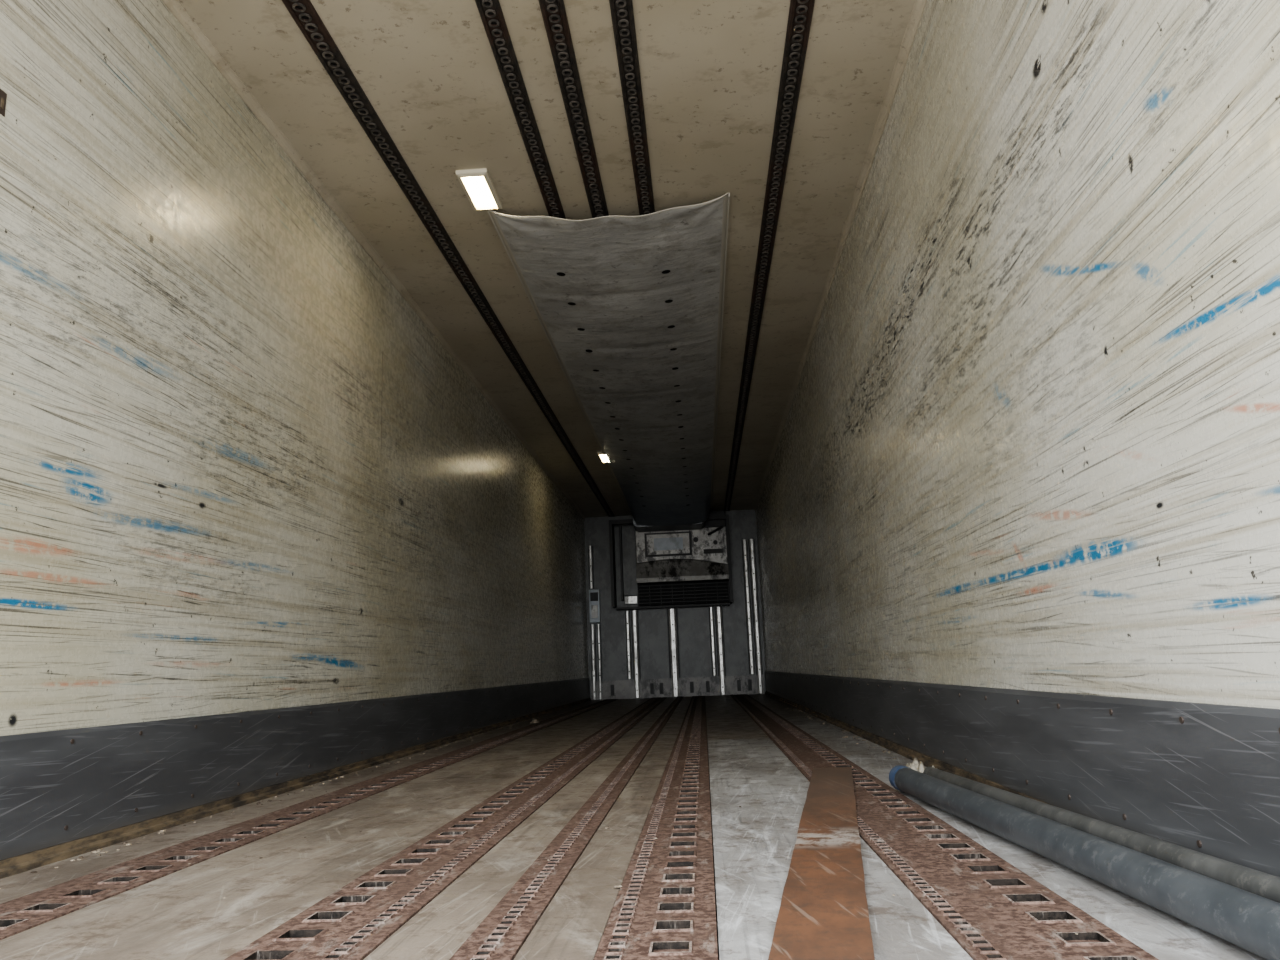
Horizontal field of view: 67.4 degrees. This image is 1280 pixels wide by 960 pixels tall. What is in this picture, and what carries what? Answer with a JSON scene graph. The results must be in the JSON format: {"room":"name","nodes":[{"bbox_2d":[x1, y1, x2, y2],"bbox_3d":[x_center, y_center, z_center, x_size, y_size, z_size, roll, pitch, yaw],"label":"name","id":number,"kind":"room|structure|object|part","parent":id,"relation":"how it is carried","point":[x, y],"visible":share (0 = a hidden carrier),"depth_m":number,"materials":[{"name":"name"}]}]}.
{"room":"truck trailer interior","nodes":[
{"label":"truck trailer interior","id":0,"kind":"room"},
{"bbox_2d":[0,0,587,735],"bbox_3d":[-1.236,0.500,6.926,0.084,2.708,13.800,-3,-11,3],"label":"wall","id":1,"kind":"structure","parent":0,"point":[240,471],"depth_m":3.22,"materials":[{"name":"paint"}]},
{"bbox_2d":[0,678,589,859],"bbox_3d":[-1.150,1.589,6.658,0.017,0.272,13.700,-3,-11,3],"label":"baseboard","id":2,"kind":"structure","parent":1,"relation":"attached to","point":[57,787],"depth_m":3.02,"materials":[{"name":"metal"}]},
{"bbox_2d":[0,698,590,878],"bbox_3d":[-1.134,1.740,6.628,0.036,0.034,13.700,-3,-11,3],"label":"trim","id":3,"kind":"structure","parent":1,"relation":"attached to","point":[18,864],"depth_m":2.98,"materials":[{"name":"brown metal"}]},
{"bbox_2d":[161,0,585,519],"bbox_3d":[-1.234,-0.746,7.117,0.030,0.030,13.700,-3,-11,3],"label":"trim","id":4,"kind":"structure","parent":1,"relation":"attached to","point":[175,7],"depth_m":4.23,"materials":[{"name":"paint"}]},
{"bbox_2d":[178,0,914,516],"bbox_3d":[-0.021,-0.852,7.108,2.460,0.080,13.800,-3,-11,3],"label":"ceiling","id":5,"kind":"structure","parent":0,"point":[710,70],"depth_m":3.97,"materials":[{"name":"paint"}]},
{"bbox_2d":[282,0,613,516],"bbox_3d":[-0.850,-0.776,7.082,0.085,0.014,13.670,-3,-11,3],"label":"ceiling track","id":6,"kind":"object","parent":5,"relation":"attached to","point":[303,12],"depth_m":4.27,"materials":[{"name":"black metal"}]},
{"bbox_2d":[456,168,502,209],"bbox_3d":[-0.726,-1.311,4.355,0.137,0.027,0.340,-3,-11,3],"label":"ceiling lamp","id":7,"kind":"object","parent":5,"relation":"attached to","point":[478,186],"depth_m":4.33,"materials":[{"name":"white plastic"}]},
{"bbox_2d":[475,0,565,218],"bbox_3d":[-0.242,-0.807,7.048,0.075,0.014,13.670,-3,-11,3],"label":"ceiling track","id":8,"kind":"object","parent":5,"relation":"attached to","point":[490,11],"depth_m":3.67,"materials":[{"name":"black metal"}]},
{"bbox_2d":[539,0,608,217],"bbox_3d":[-0.035,-0.817,7.036,0.080,0.014,13.670,-3,-11,3],"label":"ceiling track","id":9,"kind":"object","parent":5,"relation":"attached to","point":[554,15],"depth_m":3.68,"materials":[{"name":"black metal"}]},
{"bbox_2d":[597,452,608,462],"bbox_3d":[-0.357,-0.233,9.909,0.125,0.027,0.420,-3,-11,3],"label":"ceiling lamp","id":10,"kind":"object","parent":5,"relation":"attached to","point":[600,454],"depth_m":9.86,"materials":[{"name":"white plastic"}]},
{"bbox_2d":[488,193,729,525],"bbox_3d":[0.136,-0.348,8.764,1.146,0.280,8.785,-3,-11,3],"label":"air duct","id":11,"kind":"object","parent":5,"relation":"attached to","point":[630,309],"visible":1,"depth_m":6.08,"materials":[{"name":"grey fabric"}]},
{"bbox_2d":[609,0,654,214],"bbox_3d":[0.192,-0.829,7.023,0.075,0.014,13.670,-3,-11,3],"label":"ceiling track","id":12,"kind":"object","parent":5,"relation":"attached to","point":[622,14],"depth_m":3.69,"materials":[{"name":"black metal"}]},
{"bbox_2d":[724,0,814,510],"bbox_3d":[0.793,-0.859,6.989,0.080,0.014,13.670,-3,-11,3],"label":"ceiling track","id":13,"kind":"object","parent":5,"relation":"attached to","point":[800,11],"depth_m":4.39,"materials":[{"name":"black metal"}]},
{"bbox_2d":[0,694,1266,959],"bbox_3d":[0.076,1.726,6.551,2.460,0.060,13.700,-3,-11,3],"label":"floor","id":14,"kind":"structure","parent":0,"point":[753,843],"depth_m":2.05,"materials":[{"name":"grey metal"}]},
{"bbox_2d":[0,699,617,939],"bbox_3d":[-0.828,1.750,6.606,0.190,0.030,13.700,-3,-11,3],"label":"rail","id":15,"kind":"object","parent":14,"relation":"on","point":[26,912],"visible":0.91,"depth_m":2.40,"materials":[{"name":"brown metal"}]},
{"bbox_2d":[224,697,666,959],"bbox_3d":[-0.170,1.717,6.568,0.210,0.030,13.700,-3,-11,3],"label":"rail","id":16,"kind":"object","parent":14,"relation":"on","point":[354,920],"visible":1,"depth_m":1.98,"materials":[{"name":"brown metal"}]},
{"bbox_2d":[0,708,1077,950],"bbox_3d":[-0.022,1.403,5.088,2.379,0.014,7.474,-3,-11,3],"label":"debris","id":17,"kind":"object","parent":14,"relation":"on","point":[534,720],"visible":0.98,"depth_m":3.61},
{"bbox_2d":[449,696,682,959],"bbox_3d":[0.114,1.703,6.552,0.090,0.030,13.700,-3,-11,3],"label":"rail","id":18,"kind":"object","parent":14,"relation":"on","point":[501,935],"visible":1,"depth_m":1.93,"materials":[{"name":"brown metal"}]},
{"bbox_2d":[594,696,717,959],"bbox_3d":[0.366,1.690,6.538,0.175,0.030,13.700,-3,-11,3],"label":"rail","id":19,"kind":"object","parent":14,"relation":"on","point":[664,908],"visible":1,"depth_m":1.89,"materials":[{"name":"brown metal"}]},
{"bbox_2d":[768,767,874,959],"bbox_3d":[0.442,0.827,2.252,0.143,0.004,2.830,-4,-11,11],"label":"board","id":20,"kind":"object","parent":14,"relation":"on","point":[823,914],"visible":1,"depth_m":1.71,"materials":[{"name":"brown wood"}]},
{"bbox_2d":[906,757,934,772],"bbox_3d":[0.981,0.998,3.339,0.139,0.056,0.221,4,-13,-29],"label":"rag","id":21,"kind":"object","parent":14,"relation":"on","point":[916,765],"visible":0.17,"depth_m":3.35,"materials":[{"name":"white fabric"}]},
{"bbox_2d":[730,694,1158,959],"bbox_3d":[0.912,1.663,6.507,0.230,0.030,13.700,-3,-11,3],"label":"rail","id":22,"kind":"object","parent":14,"relation":"on","point":[991,908],"visible":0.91,"depth_m":1.73,"materials":[{"name":"brown metal"}]},
{"bbox_2d":[889,765,1279,959],"bbox_3d":[0.808,0.712,1.914,0.075,0.075,2.131,-2,-11,-1],"label":"steel pole","id":23,"kind":"object","parent":14,"relation":"on","point":[1249,921],"visible":1,"depth_m":1.55,"materials":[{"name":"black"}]},
{"bbox_2d":[923,767,1279,902],"bbox_3d":[0.928,0.752,2.138,0.048,0.080,2.098,-2,-11,1],"label":"pipe","id":24,"kind":"object","parent":14,"relation":"on","point":[1254,881],"visible":0.62,"depth_m":1.72,"materials":[{"name":"black"}]},
{"bbox_2d":[584,510,765,697],"bbox_3d":[0.474,1.764,13.560,2.460,2.598,0.100,-3,-11,3],"label":"wall","id":25,"kind":"structure","parent":0,"point":[694,629],"depth_m":13.46,"materials":[{"name":"grey metal"}]},
{"bbox_2d":[588,546,593,588],"bbox_3d":[-0.696,1.240,13.656,0.066,0.610,0.064,-3,-11,3],"label":"rail","id":26,"kind":"object","parent":25,"relation":"attached to","point":[590,548],"visible":1,"depth_m":13.64,"materials":[{"name":"metal"}]},
{"bbox_2d":[590,624,596,698],"bbox_3d":[-0.646,2.535,13.401,0.066,1.030,0.064,-3,-11,3],"label":"rail","id":27,"kind":"object","parent":25,"relation":"attached to","point":[592,626],"visible":1,"depth_m":13.40,"materials":[{"name":"metal"}]},
{"bbox_2d":[589,589,600,622],"bbox_3d":[-0.637,1.778,13.525,0.150,0.460,0.108,-3,-11,3],"label":"electrical box","id":28,"kind":"object","parent":25,"relation":"attached to","point":[594,595],"visible":1,"depth_m":13.48,"materials":[{"name":"metal"}]},
{"bbox_2d":[597,624,601,698],"bbox_3d":[-0.561,2.530,13.396,0.048,1.030,0.064,-3,-11,3],"label":"rail","id":29,"kind":"object","parent":25,"relation":"attached to","point":[598,625],"visible":1,"depth_m":13.39,"materials":[{"name":"metal"}]},
{"bbox_2d":[625,611,631,678],"bbox_3d":[-0.161,2.299,13.415,0.066,0.940,0.064,-3,-11,3],"label":"rail","id":30,"kind":"object","parent":25,"relation":"attached to","point":[627,613],"visible":1,"depth_m":13.40,"materials":[{"name":"metal"}]},
{"bbox_2d":[631,610,640,697],"bbox_3d":[-0.056,2.422,13.384,0.102,1.200,0.064,-3,-11,3],"label":"rail","id":31,"kind":"object","parent":25,"relation":"attached to","point":[634,613],"visible":1,"depth_m":13.38,"materials":[{"name":"metal"}]},
{"bbox_2d":[609,511,732,610],"bbox_3d":[0.419,1.080,13.309,1.674,1.346,0.660,-3,-11,3],"label":"refrigeration unit","id":32,"kind":"object","parent":25,"relation":"attached to","point":[681,566],"visible":0.95,"depth_m":13.32,"materials":[{"name":"metal"}]},
{"bbox_3d":[-0.140,1.219,13.579,0.200,1.060,0.150,-3,-11,3],"label":"panel","id":33,"kind":"part","parent":32,"relation":"part of","materials":[{"name":"metal"}]},
{"bbox_2d":[633,518,703,531],"bbox_3d":[0.398,0.530,13.233,0.970,0.296,0.300,-3,-11,3],"label":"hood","id":34,"kind":"object","parent":32,"relation":"attached to","point":[697,527],"depth_m":13.23,"materials":[{"name":"metal"}]},
{"bbox_2d":[637,581,729,606],"bbox_3d":[0.611,1.589,13.406,1.270,0.290,0.250,-3,-11,3],"label":"return grille","id":35,"kind":"object","parent":32,"relation":"attached to","point":[688,593],"depth_m":13.32,"materials":[{"name":"black metal"}]},
{"bbox_3d":[0.613,0.852,13.327,1.097,0.384,0.046,-3,-11,3],"label":"access panel","id":36,"kind":"part","parent":32,"relation":"part of","materials":[{"name":"metal"}]},
{"bbox_2d":[667,609,680,696],"bbox_3d":[0.472,2.395,13.354,0.150,1.200,0.064,-3,-11,3],"label":"rail","id":37,"kind":"object","parent":25,"relation":"attached to","point":[672,614],"visible":1,"depth_m":13.34,"materials":[{"name":"metal"}]},
{"bbox_2d":[591,675,763,699],"bbox_3d":[0.513,2.870,13.275,2.390,0.255,0.034,-3,-11,3],"label":"baseboard","id":38,"kind":"structure","parent":25,"relation":"attached to","point":[748,684],"depth_m":13.27,"materials":[{"name":"metal"}]},
{"bbox_2d":[709,607,716,675],"bbox_3d":[1.011,2.240,13.349,0.066,0.940,0.064,-3,-11,3],"label":"rail","id":39,"kind":"object","parent":25,"relation":"attached to","point":[711,612],"visible":1,"depth_m":13.33,"materials":[{"name":"metal"}]},
{"bbox_2d":[715,607,725,694],"bbox_3d":[1.121,2.363,13.318,0.108,1.200,0.064,-3,-11,3],"label":"rail","id":40,"kind":"object","parent":25,"relation":"attached to","point":[718,610],"visible":1,"depth_m":13.31,"materials":[{"name":"metal"}]},
{"bbox_2d":[741,539,754,673],"bbox_3d":[1.512,1.759,13.409,0.078,1.870,0.064,-3,-11,3],"label":"rail","id":41,"kind":"object","parent":25,"relation":"attached to","point":[744,541],"visible":1,"depth_m":13.39,"materials":[{"name":"metal"}]},
{"bbox_2d":[748,539,762,692],"bbox_3d":[1.617,1.881,13.378,0.090,2.130,0.064,-3,-11,3],"label":"rail","id":42,"kind":"object","parent":25,"relation":"attached to","point":[751,542],"visible":1,"depth_m":13.37,"materials":[{"name":"metal"}]},
{"bbox_2d":[756,0,1279,708],"bbox_3d":[1.295,0.374,6.783,0.080,2.708,13.800,-3,-11,3],"label":"wall","id":43,"kind":"structure","parent":0,"point":[1030,438],"depth_m":2.22,"materials":[{"name":"paint"}]},
{"bbox_2d":[753,0,927,510],"bbox_3d":[1.189,-0.868,6.980,0.030,0.030,13.700,-3,-11,3],"label":"trim","id":44,"kind":"structure","parent":43,"relation":"attached to","point":[919,6],"depth_m":4.41,"materials":[{"name":"paint"}]},
{"bbox_2d":[764,691,1050,804],"bbox_3d":[1.283,1.619,6.491,0.036,0.034,13.700,-3,-11,3],"label":"trim","id":45,"kind":"structure","parent":43,"relation":"attached to","point":[928,761],"depth_m":4.10,"materials":[{"name":"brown metal"}]},
{"bbox_2d":[765,671,1279,876],"bbox_3d":[1.286,1.468,6.521,0.017,0.272,13.700,-3,-11,3],"label":"baseboard","id":46,"kind":"structure","parent":43,"relation":"attached to","point":[1204,778],"depth_m":2.02,"materials":[{"name":"metal"}]}
]}

